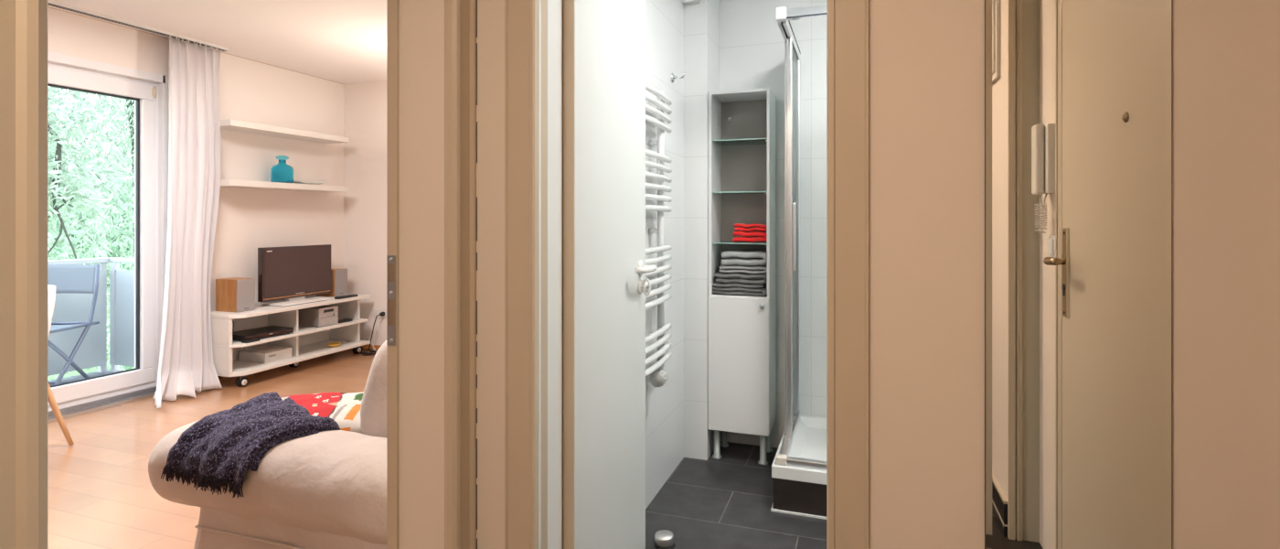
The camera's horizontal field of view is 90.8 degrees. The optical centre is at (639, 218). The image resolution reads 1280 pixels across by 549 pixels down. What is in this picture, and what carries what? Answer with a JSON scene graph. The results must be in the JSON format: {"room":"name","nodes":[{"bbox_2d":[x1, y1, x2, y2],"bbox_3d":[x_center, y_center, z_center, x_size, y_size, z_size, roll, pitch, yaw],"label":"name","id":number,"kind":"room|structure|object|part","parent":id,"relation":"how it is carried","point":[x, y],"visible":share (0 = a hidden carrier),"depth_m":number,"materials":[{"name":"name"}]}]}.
{"room":"apartment hallway","nodes":[
{"label":"apartment hallway","id":0,"kind":"room"},
{"bbox_2d":[47,368,120,385],"bbox_3d":[-4.456,1.250,3.064,0.930,0.100,3.860,0,0,19],"label":"floor","id":1,"kind":"structure","parent":0,"point":[93,373],"depth_m":4.80,"materials":[{"name":"grey concrete"}]},
{"bbox_2d":[47,264,100,384],"bbox_3d":[-4.053,0.757,4.209,0.525,0.877,0.482,0,0,-1],"label":"folding chair","id":2,"kind":"object","parent":1,"relation":"on","point":[67,278],"visible":0.52,"depth_m":4.42,"materials":[{"name":"metal"}]},
{"bbox_3d":[-4.053,0.732,4.188,0.500,0.019,0.420,0,0,-1],"label":"seat","id":3,"kind":"part","parent":2,"relation":"part of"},
{"bbox_3d":[-3.803,0.961,4.211,0.025,0.470,0.457,0,0,-1],"label":"leg","id":4,"kind":"part","parent":2,"relation":"part of","materials":[{"name":"grey metal"}]},
{"bbox_3d":[-4.055,0.422,4.423,0.500,0.201,0.054,0,0,-1],"label":"backrest","id":5,"kind":"part","parent":2,"relation":"part of","materials":[{"name":"fabric"}]},
{"bbox_3d":[-3.803,0.728,4.201,0.022,0.021,0.460,0,0,-1],"label":"seat rail","id":6,"kind":"part","parent":2,"relation":"part of","materials":[{"name":"grey metal"}]},
{"bbox_2d":[47,256,134,375],"bbox_3d":[-4.449,0.754,3.067,0.900,0.892,3.870,0,0,19],"label":"balcony railing","id":7,"kind":"object","parent":1,"relation":"on","point":[91,352],"visible":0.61,"depth_m":4.91,"materials":[{"name":"grey metal"}]},
{"bbox_3d":[-4.345,0.777,4.601,0.020,0.745,0.754,0,0,19],"label":"panel","id":8,"kind":"part","parent":7,"relation":"part of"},
{"bbox_3d":[-4.841,0.327,3.203,0.070,0.037,3.870,0,0,19],"label":"rail","id":9,"kind":"part","parent":7,"relation":"part of","materials":[{"name":"white metal"}]},
{"bbox_3d":[-4.233,0.772,4.966,0.040,0.855,0.040,0,0,19],"label":"post","id":10,"kind":"part","parent":7,"relation":"part of","materials":[{"name":"grey metal"}]},
{"bbox_3d":[-4.143,0.772,4.983,0.040,0.855,0.040,0,0,19],"label":"post","id":11,"kind":"part","parent":7,"relation":"part of","materials":[{"name":"grey metal"}]},
{"bbox_3d":[-3.803,0.324,4.864,0.860,0.032,0.040,0,0,19],"label":"rail","id":12,"kind":"part","parent":7,"relation":"part of","materials":[{"name":"white metal"}]},
{"bbox_3d":[-3.799,0.777,4.861,0.830,0.745,0.017,0,0,19],"label":"panel","id":13,"kind":"part","parent":7,"relation":"part of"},
{"bbox_2d":[47,281,132,380],"bbox_3d":[-28.959,4.430,15.367,55.200,0.100,90.000,0,0,19],"label":"ground","id":14,"kind":"structure","parent":0,"point":[75,372],"depth_m":18.26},
{"bbox_2d":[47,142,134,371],"bbox_3d":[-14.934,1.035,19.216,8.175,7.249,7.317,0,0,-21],"label":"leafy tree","id":15,"kind":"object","parent":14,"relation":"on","point":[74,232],"visible":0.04,"depth_m":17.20,"materials":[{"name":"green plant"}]},
{"bbox_2d":[47,85,134,380],"bbox_3d":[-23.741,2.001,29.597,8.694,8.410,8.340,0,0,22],"label":"leafy tree","id":16,"kind":"object","parent":14,"relation":"on","point":[122,193],"visible":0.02,"depth_m":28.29,"materials":[{"name":"green plant"}]},
{"bbox_2d":[47,7,343,367],"bbox_3d":[-3.908,-0.025,2.767,0.300,2.410,6.660,0,0,19],"label":"wall","id":17,"kind":"structure","parent":0,"point":[248,219],"depth_m":4.93,"materials":[{"name":"paint"}]},
{"bbox_2d":[47,62,158,423],"bbox_3d":[-3.586,0.105,3.410,0.175,2.150,1.885,0,0,19],"label":"window","id":18,"kind":"structure","parent":17,"relation":"in","point":[79,397],"depth_m":4.18,"materials":[{"name":"plastic"}]},
{"bbox_2d":[47,51,167,361],"bbox_3d":[-3.586,0.092,3.416,0.121,2.129,1.897,0,0,19],"label":"trim","id":19,"kind":"structure","parent":17,"relation":"attached to","point":[161,80],"depth_m":4.27,"materials":[{"name":"plastic"}]},
{"bbox_2d":[47,6,343,84],"bbox_3d":[-3.353,-1.228,3.898,0.006,0.004,3.960,0,0,19],"label":"trim","id":20,"kind":"structure","parent":17,"relation":"attached to","point":[48,6],"depth_m":4.22,"materials":[{"name":"paint"}]},
{"bbox_2d":[220,118,348,143],"bbox_3d":[-2.834,-0.682,5.016,0.249,0.045,1.090,0,0,19],"label":"wall shelf","id":21,"kind":"object","parent":17,"relation":"attached to","point":[231,124],"visible":0.8,"depth_m":4.90,"materials":[{"name":"white wood"}]},
{"bbox_2d":[220,179,348,191],"bbox_3d":[-2.834,-0.256,5.016,0.249,0.045,1.090,0,0,19],"label":"wall shelf","id":22,"kind":"object","parent":17,"relation":"attached to","point":[224,183],"visible":0.8,"depth_m":4.87,"materials":[{"name":"white wood"}]},
{"bbox_2d":[270,155,294,182],"bbox_3d":[-2.841,-0.390,5.012,0.162,0.222,0.162,0,0,19],"label":"glass bottle","id":23,"kind":"object","parent":22,"relation":"on","point":[282,172],"visible":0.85,"depth_m":4.96,"materials":[{"name":"teal glass"}]},
{"bbox_2d":[293,180,327,184],"bbox_3d":[-2.759,-0.303,5.232,0.153,0.046,0.272,0,0,19],"label":"serving dish","id":24,"kind":"object","parent":22,"relation":"on","point":[314,182],"visible":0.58,"depth_m":5.22,"materials":[{"name":"white ceramic"}]},
{"bbox_2d":[47,348,374,548],"bbox_3d":[-2.173,1.230,2.111,3.448,0.100,6.560,0,0,19],"label":"floor","id":25,"kind":"structure","parent":0,"point":[101,494],"depth_m":3.10,"materials":[{"name":"brown wood"}]},
{"bbox_2d":[47,284,74,445],"bbox_3d":[-3.244,0.763,3.085,0.519,0.828,0.578,0,0,11],"label":"shell chair","id":26,"kind":"object","parent":25,"relation":"on","point":[51,289],"visible":0.13,"depth_m":3.24,"materials":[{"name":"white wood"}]},
{"bbox_3d":[-3.063,0.968,3.181,0.309,0.417,0.040,0,0,-36],"label":"leg","id":27,"kind":"part","parent":26,"relation":"part of","materials":[{"name":"brown wood"}]},
{"bbox_2d":[148,340,386,548],"bbox_3d":[-0.748,0.765,2.822,1.034,0.806,2.209,0,0,19],"label":"sofa","id":28,"kind":"object","parent":25,"relation":"on","point":[325,489],"visible":0.27,"depth_m":1.78,"materials":[{"name":"beige fabric"}]},
{"bbox_2d":[160,391,340,498],"bbox_3d":[-1.159,0.697,1.985,0.438,0.178,0.431,0,0,19],"label":"throw blanket","id":29,"kind":"object","parent":28,"relation":"on","point":[219,447],"visible":0.98,"depth_m":1.87,"materials":[{"name":"black fabric"}]},
{"bbox_3d":[-1.058,0.781,1.933,1.029,0.258,0.326,0,0,19],"label":"armrest","id":30,"kind":"part","parent":28,"relation":"part of","materials":[{"name":"beige fabric"}]},
{"bbox_3d":[-0.952,1.004,1.884,0.798,0.329,0.270,0,0,19],"label":"panel","id":31,"kind":"part","parent":28,"relation":"part of","materials":[{"name":"beige fabric"}]},
{"bbox_2d":[280,392,363,433],"bbox_3d":[-1.117,0.741,2.268,0.581,0.179,0.333,0,0,-5],"label":"cushion","id":32,"kind":"object","parent":28,"relation":"on","point":[344,408],"visible":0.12,"depth_m":2.24,"materials":[{"name":"fabric"}]},
{"bbox_2d":[360,340,386,437],"bbox_3d":[-0.721,0.584,2.391,0.309,0.444,0.756,0,0,19],"label":"cushion","id":33,"kind":"object","parent":28,"relation":"on","point":[373,408],"depth_m":2.04,"materials":[{"name":"beige fabric"}]},
{"bbox_2d":[210,293,370,386],"bbox_3d":[-2.750,0.923,5.001,0.380,0.511,1.270,0,0,19],"label":"tv stand","id":34,"kind":"object","parent":25,"relation":"on","point":[306,342],"visible":0.77,"depth_m":4.91,"materials":[{"name":"white wood"}]},
{"bbox_3d":[-2.985,0.881,4.424,0.315,0.375,0.025,0,0,19],"label":"panel","id":35,"kind":"part","parent":34,"relation":"part of","materials":[{"name":"white wood"}]},
{"bbox_2d":[215,277,254,311],"bbox_3d":[-2.943,0.551,4.590,0.215,0.232,0.138,0,0,19],"label":"loudspeaker","id":36,"kind":"object","parent":34,"relation":"on","point":[232,293],"visible":1,"depth_m":4.54,"materials":[{"name":"brown wood"}]},
{"bbox_2d":[236,277,254,311],"bbox_3d":[-2.848,0.551,4.558,0.013,0.228,0.134,0,0,19],"label":"grille","id":37,"kind":"object","parent":36,"relation":"attached to","point":[245,287],"depth_m":4.55,"materials":[{"name":"fabric"}]},
{"bbox_3d":[-2.999,0.777,4.855,0.006,0.166,0.300,0,0,19],"label":"panel","id":38,"kind":"part","parent":34,"relation":"part of","materials":[{"name":"white wood"}]},
{"bbox_2d":[241,338,259,342],"bbox_3d":[-2.766,0.867,4.482,0.050,0.014,0.110,0,0,19],"label":"remote control","id":39,"kind":"object","parent":34,"relation":"on","point":[252,339],"visible":1,"depth_m":4.46,"materials":[{"name":"black plastic"}]},
{"bbox_2d":[232,325,293,341],"bbox_3d":[-2.829,0.852,4.687,0.245,0.044,0.385,0,0,24],"label":"dvd player","id":40,"kind":"object","parent":34,"relation":"on","point":[270,330],"visible":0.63,"depth_m":4.64},
{"bbox_3d":[-2.720,0.849,4.638,0.004,0.027,0.375,0,0,24],"label":"panel","id":41,"kind":"part","parent":40,"relation":"part of","materials":[{"name":"black plastic"}]},
{"bbox_2d":[238,344,291,362],"bbox_3d":[-2.861,1.033,4.825,0.266,0.072,0.235,0,0,19],"label":"product box","id":42,"kind":"object","parent":34,"relation":"on","point":[263,354],"visible":1,"depth_m":4.75,"materials":[{"name":"cardboard"}]},
{"bbox_2d":[212,318,367,348],"bbox_3d":[-2.754,0.885,4.989,0.380,0.020,1.245,0,0,19],"label":"shelf","id":43,"kind":"object","parent":34,"relation":"attached to","point":[302,329],"depth_m":4.77,"materials":[{"name":"white wood"}]},
{"bbox_2d":[257,244,330,306],"bbox_3d":[-2.729,0.443,5.052,0.245,0.450,0.660,0,0,19],"label":"television","id":44,"kind":"object","parent":34,"relation":"on","point":[290,273],"visible":1,"depth_m":5.00,"materials":[{"name":"black plastic"}]},
{"bbox_3d":[-2.810,0.983,5.398,0.006,0.173,0.390,0,0,19],"label":"panel","id":45,"kind":"part","parent":34,"relation":"part of","materials":[{"name":"white wood"}]},
{"bbox_2d":[298,305,338,327],"bbox_3d":[-2.661,0.799,5.199,0.277,0.152,0.196,0,0,19],"label":"system","id":46,"kind":"object","parent":34,"relation":"on","point":[321,315],"visible":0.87,"depth_m":5.12,"materials":[{"name":"silver metal"}]},
{"bbox_3d":[-2.551,0.796,5.160,0.013,0.147,0.196,0,0,19],"label":"panel","id":47,"kind":"part","parent":46,"relation":"part of","materials":[{"name":"silver metal"}]},
{"bbox_2d":[316,267,347,296],"bbox_3d":[-2.682,0.551,5.493,0.215,0.232,0.138,0,0,19],"label":"loudspeaker","id":48,"kind":"object","parent":34,"relation":"on","point":[338,276],"visible":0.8,"depth_m":5.43,"materials":[{"name":"brown wood"}]},
{"bbox_2d":[334,268,347,296],"bbox_3d":[-2.587,0.551,5.460,0.013,0.228,0.134,0,0,19],"label":"grille","id":49,"kind":"object","parent":48,"relation":"attached to","point":[340,274],"depth_m":5.45,"materials":[{"name":"fabric"}]},
{"bbox_2d":[326,341,341,347],"bbox_3d":[-2.560,1.057,5.274,0.110,0.026,0.110,0,0,19],"label":"dish","id":50,"kind":"object","parent":34,"relation":"on","point":[333,344],"visible":1,"depth_m":5.27,"materials":[{"name":"yellow ceramic"}]},
{"bbox_3d":[-2.596,0.881,5.543,0.315,0.375,0.025,0,0,19],"label":"panel","id":51,"kind":"part","parent":34,"relation":"part of","materials":[{"name":"white wood"}]},
{"bbox_2d":[338,318,352,322],"bbox_3d":[-2.516,0.866,5.354,0.070,0.016,0.140,0,0,19],"label":"box","id":52,"kind":"object","parent":34,"relation":"on","point":[345,319],"visible":0.8,"depth_m":5.36,"materials":[{"name":"black plastic"}]},
{"bbox_2d":[334,293,357,298],"bbox_3d":[-2.484,0.658,5.337,0.050,0.019,0.210,0,0,19],"label":"remote control","id":53,"kind":"object","parent":34,"relation":"on","point":[353,294],"visible":1,"depth_m":5.30,"materials":[{"name":"black plastic"}]},
{"bbox_2d":[357,349,377,353],"bbox_3d":[-2.353,1.160,5.504,0.235,0.033,0.130,0,0,19],"label":"cable tangle","id":54,"kind":"object","parent":25,"relation":"on","point":[370,351],"visible":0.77,"depth_m":5.50,"materials":[{"name":"plastic"}]},
{"bbox_2d":[367,324,376,351],"bbox_3d":[-2.372,1.059,5.600,0.124,0.239,0.026,0,0,19],"label":"cable","id":55,"kind":"object","parent":25,"relation":"on","point":[372,344],"visible":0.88,"depth_m":5.60,"materials":[{"name":"white plastic"}]},
{"bbox_2d":[362,311,385,355],"bbox_3d":[-2.324,1.002,5.525,0.139,0.354,0.176,0,0,-4],"label":"power cord","id":56,"kind":"object","parent":25,"relation":"on","point":[381,314],"visible":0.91,"depth_m":5.55,"materials":[{"name":"plastic"}]},
{"bbox_2d":[47,0,386,84],"bbox_3d":[-2.308,-1.280,2.211,3.688,0.100,6.660,0,0,19],"label":"ceiling","id":57,"kind":"structure","parent":0,"point":[342,41],"depth_m":4.07,"materials":[{"name":"paint"}]},
{"bbox_2d":[47,0,228,51],"bbox_3d":[-3.439,-1.219,3.271,0.055,0.022,2.720,0,0,19],"label":"track","id":58,"kind":"object","parent":57,"relation":"attached to","point":[51,3],"visible":1,"depth_m":3.94,"materials":[{"name":"white metal"}]},
{"bbox_2d":[152,34,222,408],"bbox_3d":[-3.021,-0.020,4.179,0.251,2.385,0.645,0,0,5],"label":"curtain","id":59,"kind":"object","parent":58,"relation":"hanging from","point":[186,365],"visible":1,"depth_m":4.28,"materials":[{"name":"fabric"}]},
{"bbox_2d":[343,80,386,344],"bbox_3d":[-0.974,-0.025,5.220,3.630,2.410,0.100,0,0,19],"label":"wall","id":60,"kind":"structure","parent":0,"point":[365,103],"depth_m":5.69,"materials":[{"name":"paint"}]},
{"bbox_2d":[359,343,381,351],"bbox_3d":[-1.131,1.155,5.213,3.338,0.050,0.015,0,0,19],"label":"baseboard","id":61,"kind":"structure","parent":60,"relation":"attached to","point":[364,346],"depth_m":5.65,"materials":[{"name":"brown wood"}]},
{"bbox_2d":[373,308,386,318],"bbox_3d":[-2.315,0.845,5.628,0.160,0.080,0.010,0,0,19],"label":"wall socket","id":62,"kind":"object","parent":60,"relation":"attached to","point":[376,311],"visible":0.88,"depth_m":5.63,"materials":[{"name":"white plastic"}]},
{"bbox_2d":[398,0,444,548],"bbox_3d":[-0.520,-0.025,1.536,0.232,2.410,6.560,0,0,19],"label":"wall","id":63,"kind":"structure","parent":0,"point":[421,22],"depth_m":1.56,"materials":[{"name":"paint"}]},
{"bbox_2d":[0,0,476,548],"bbox_3d":[-0.672,0.135,1.172,0.210,2.090,0.972,0,0,19],"label":"door frame","id":64,"kind":"structure","parent":63,"relation":"in","point":[23,23],"depth_m":0.75,"materials":[{"name":"paint"}]},
{"bbox_3d":[-0.624,0.205,1.583,0.026,0.226,0.002,0,0,19],"label":"strike plate","id":65,"kind":"part","parent":64,"relation":"part of","materials":[{"name":"metal"}]},
{"bbox_2d":[476,0,477,548],"bbox_3d":[-0.413,0.055,1.595,0.002,1.651,0.002,0,0,19],"label":"crack","id":66,"kind":"structure","parent":64,"relation":"part of","point":[476,0],"depth_m":1.59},
{"bbox_2d":[645,0,683,508],"bbox_3d":[-0.003,-0.025,2.563,0.050,2.410,1.760,0,0,19],"label":"wall","id":67,"kind":"structure","parent":0,"point":[664,18],"depth_m":2.86,"materials":[{"name":"white tile"}]},
{"bbox_2d":[645,82,671,387],"bbox_3d":[0.021,0.076,2.412,0.092,1.192,0.502,0,0,19],"label":"towel radiator","id":68,"kind":"object","parent":67,"relation":"attached to","point":[658,377],"visible":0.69,"depth_m":2.50,"materials":[{"name":"metal"}]},
{"bbox_2d":[670,72,684,82],"bbox_3d":[0.176,-0.650,2.903,0.065,0.044,0.044,0,0,19],"label":"robe hook","id":69,"kind":"object","parent":67,"relation":"attached to","point":[673,77],"visible":1,"depth_m":2.90,"materials":[{"name":"silver metal"}]},
{"bbox_2d":[683,0,719,459],"bbox_3d":[0.319,-0.025,3.235,0.118,2.410,0.280,0,0,19],"label":"wall pillar","id":70,"kind":"structure","parent":0,"point":[701,20],"depth_m":3.10,"materials":[{"name":"white tile"}]},
{"bbox_2d":[680,0,700,4],"bbox_3d":[0.245,-1.097,3.069,0.083,0.105,0.079,0,0,19],"label":"wall lamp","id":71,"kind":"object","parent":70,"relation":"attached to","point":[685,2],"visible":1,"depth_m":3.06,"materials":[{"name":"white paint"}]},
{"bbox_2d":[645,441,826,548],"bbox_3d":[0.727,1.230,2.273,1.520,0.101,1.928,0,0,19],"label":"floor","id":72,"kind":"structure","parent":0,"point":[726,502],"depth_m":2.54,"materials":[{"name":"tile"}]},
{"bbox_2d":[653,529,675,548],"bbox_3d":[0.086,1.146,2.225,0.078,0.066,0.078,0,0,19],"label":"door stop","id":73,"kind":"object","parent":72,"relation":"on","point":[664,538],"visible":1,"depth_m":2.20,"materials":[{"name":"silver metal"}]},
{"bbox_2d":[708,87,776,464],"bbox_3d":[0.510,0.278,3.147,0.296,1.802,0.280,0,0,19],"label":"tall cabinet","id":74,"kind":"object","parent":72,"relation":"on","point":[742,122],"visible":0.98,"depth_m":3.09,"materials":[{"name":"white paint"}]},
{"bbox_3d":[0.381,1.102,3.118,0.048,0.154,0.048,0,0,19],"label":"leg","id":75,"kind":"part","parent":74,"relation":"part of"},
{"bbox_3d":[0.436,1.102,3.279,0.048,0.154,0.048,0,0,19],"label":"leg","id":76,"kind":"part","parent":74,"relation":"part of","materials":[{"name":"grey metal"}]},
{"bbox_3d":[0.474,0.705,3.044,0.294,0.650,0.016,0,0,19],"label":"door","id":77,"kind":"part","parent":74,"relation":"part of","materials":[{"name":"white paint"}]},
{"bbox_2d":[711,281,767,296],"bbox_3d":[0.501,0.343,3.154,0.280,0.057,0.203,0,0,19],"label":"towel","id":78,"kind":"object","parent":74,"relation":"in","point":[725,288],"visible":0.92,"depth_m":3.07,"materials":[{"name":"grey fabric"}]},
{"bbox_2d":[714,271,767,284],"bbox_3d":[0.516,0.291,3.147,0.254,0.052,0.196,0,0,19],"label":"towel","id":79,"kind":"object","parent":78,"relation":"on","point":[721,277],"visible":0.79,"depth_m":3.07,"materials":[{"name":"grey fabric"}]},
{"bbox_2d":[718,264,767,273],"bbox_3d":[0.527,0.247,3.146,0.232,0.037,0.192,0,0,19],"label":"towel","id":80,"kind":"object","parent":79,"relation":"on","point":[733,268],"visible":0.8,"depth_m":3.07,"materials":[{"name":"grey fabric"}]},
{"bbox_2d":[721,249,767,265],"bbox_3d":[0.531,0.194,3.144,0.223,0.070,0.192,0,0,19],"label":"towel","id":81,"kind":"object","parent":80,"relation":"on","point":[740,257],"visible":0.93,"depth_m":3.06,"materials":[{"name":"grey fabric"}]},
{"bbox_2d":[712,138,767,145],"bbox_3d":[0.516,-0.384,3.164,0.266,0.005,0.213,0,0,19],"label":"glass shelf","id":82,"kind":"object","parent":74,"relation":"attached to","point":[715,142],"depth_m":3.19,"materials":[{"name":"clear glass"}]},
{"bbox_2d":[715,192,765,194],"bbox_3d":[0.516,-0.130,3.164,0.266,0.005,0.213,0,0,19],"label":"glass shelf","id":83,"kind":"object","parent":74,"relation":"attached to","point":[717,193],"depth_m":3.19,"materials":[{"name":"glass"}]},
{"bbox_2d":[714,240,767,243],"bbox_3d":[0.516,0.119,3.164,0.266,0.005,0.213,0,0,19],"label":"glass shelf","id":84,"kind":"object","parent":74,"relation":"attached to","point":[716,241],"depth_m":3.17,"materials":[{"name":"glass"}]},
{"bbox_3d":[0.554,-0.117,3.272,0.268,0.983,0.008,0,0,19],"label":"panel","id":85,"kind":"part","parent":74,"relation":"part of","materials":[{"name":"white wood"}]},
{"bbox_2d":[732,230,767,242],"bbox_3d":[0.558,0.088,3.140,0.169,0.056,0.182,0,0,19],"label":"towel","id":86,"kind":"object","parent":74,"relation":"on","point":[747,236],"visible":0.88,"depth_m":3.06,"materials":[{"name":"red fabric"}]},
{"bbox_2d":[734,223,767,231],"bbox_3d":[0.562,0.042,3.139,0.162,0.037,0.182,0,0,19],"label":"towel","id":87,"kind":"object","parent":86,"relation":"on","point":[743,227],"visible":0.9,"depth_m":3.06,"materials":[{"name":"red fabric"}]},
{"bbox_3d":[0.594,1.102,3.044,0.048,0.154,0.048,0,0,19],"label":"leg","id":88,"kind":"part","parent":74,"relation":"part of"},
{"bbox_3d":[0.650,1.102,3.204,0.048,0.154,0.048,0,0,19],"label":"leg","id":89,"kind":"part","parent":74,"relation":"part of","materials":[{"name":"grey metal"}]},
{"bbox_2d":[770,414,826,519],"bbox_3d":[1.089,1.087,2.731,0.936,0.184,0.724,0,0,19],"label":"shower tray","id":90,"kind":"object","parent":72,"relation":"on","point":[797,490],"visible":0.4,"depth_m":2.53,"materials":[{"name":"ceramic"}]},
{"bbox_2d":[771,414,826,484],"bbox_3d":[1.090,1.020,2.732,0.934,0.050,0.722,0,0,19],"label":"basin","id":91,"kind":"object","parent":90,"relation":"in","point":[809,440],"depth_m":2.76,"materials":[{"name":"ceramic"}]},
{"bbox_2d":[775,4,826,469],"bbox_3d":[1.099,0.070,2.735,0.920,1.849,0.710,0,0,19],"label":"shower door frame","id":92,"kind":"structure","parent":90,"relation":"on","point":[792,52],"depth_m":2.78,"materials":[{"name":"metal"}]},
{"bbox_3d":[0.678,0.080,2.780,0.016,0.300,0.016,0,0,19],"label":"pull handle","id":93,"kind":"part","parent":92,"relation":"part of","materials":[{"name":"metal"}]},
{"bbox_3d":[0.725,0.089,2.972,0.006,1.749,0.370,0,0,19],"label":"sliding pane","id":94,"kind":"part","parent":92,"relation":"part of","materials":[{"name":"clear glass"}]},
{"bbox_3d":[1.103,-0.820,2.738,0.914,0.050,0.702,0,0,19],"label":"rail","id":95,"kind":"part","parent":92,"relation":"part of","materials":[{"name":"silver metal"}]},
{"bbox_3d":[1.103,0.981,2.738,0.914,0.026,0.702,0,0,19],"label":"rail","id":96,"kind":"part","parent":92,"relation":"part of","materials":[{"name":"metal"}]},
{"bbox_2d":[719,0,826,447],"bbox_3d":[1.020,-0.025,3.192,1.570,2.410,0.100,0,0,19],"label":"wall","id":97,"kind":"structure","parent":0,"point":[752,40],"depth_m":3.21,"materials":[{"name":"white tile"}]},
{"bbox_2d":[476,0,1279,548],"bbox_3d":[0.464,-0.025,1.380,1.830,2.410,0.168,0,0,19],"label":"wall","id":98,"kind":"structure","parent":0,"point":[927,57],"depth_m":1.23,"materials":[{"name":"paint"}]},
{"bbox_2d":[984,0,1172,548],"bbox_3d":[0.805,0.080,1.169,0.295,1.440,0.006,0,0,19],"label":"wall mirror","id":99,"kind":"object","parent":98,"relation":"attached to","point":[1078,93],"visible":1,"depth_m":1.17,"materials":[{"name":"mirror"}]},
{"bbox_3d":[0.403,-0.025,1.493,1.420,2.410,0.004,0,0,19],"label":"wall","id":100,"kind":"structure","parent":0,"visible":0},
{"bbox_2d":[504,0,869,548],"bbox_3d":[0.188,0.130,1.772,0.847,2.100,0.752,0,0,19],"label":"door","id":101,"kind":"structure","parent":100,"relation":"in","point":[576,269],"depth_m":1.63,"materials":[{"name":"paint"}]},
{"bbox_3d":[0.014,0.168,2.111,0.066,0.052,0.159,0,0,19],"label":"handle","id":102,"kind":"part","parent":101,"relation":"part of","materials":[{"name":"metal"}]}
]}

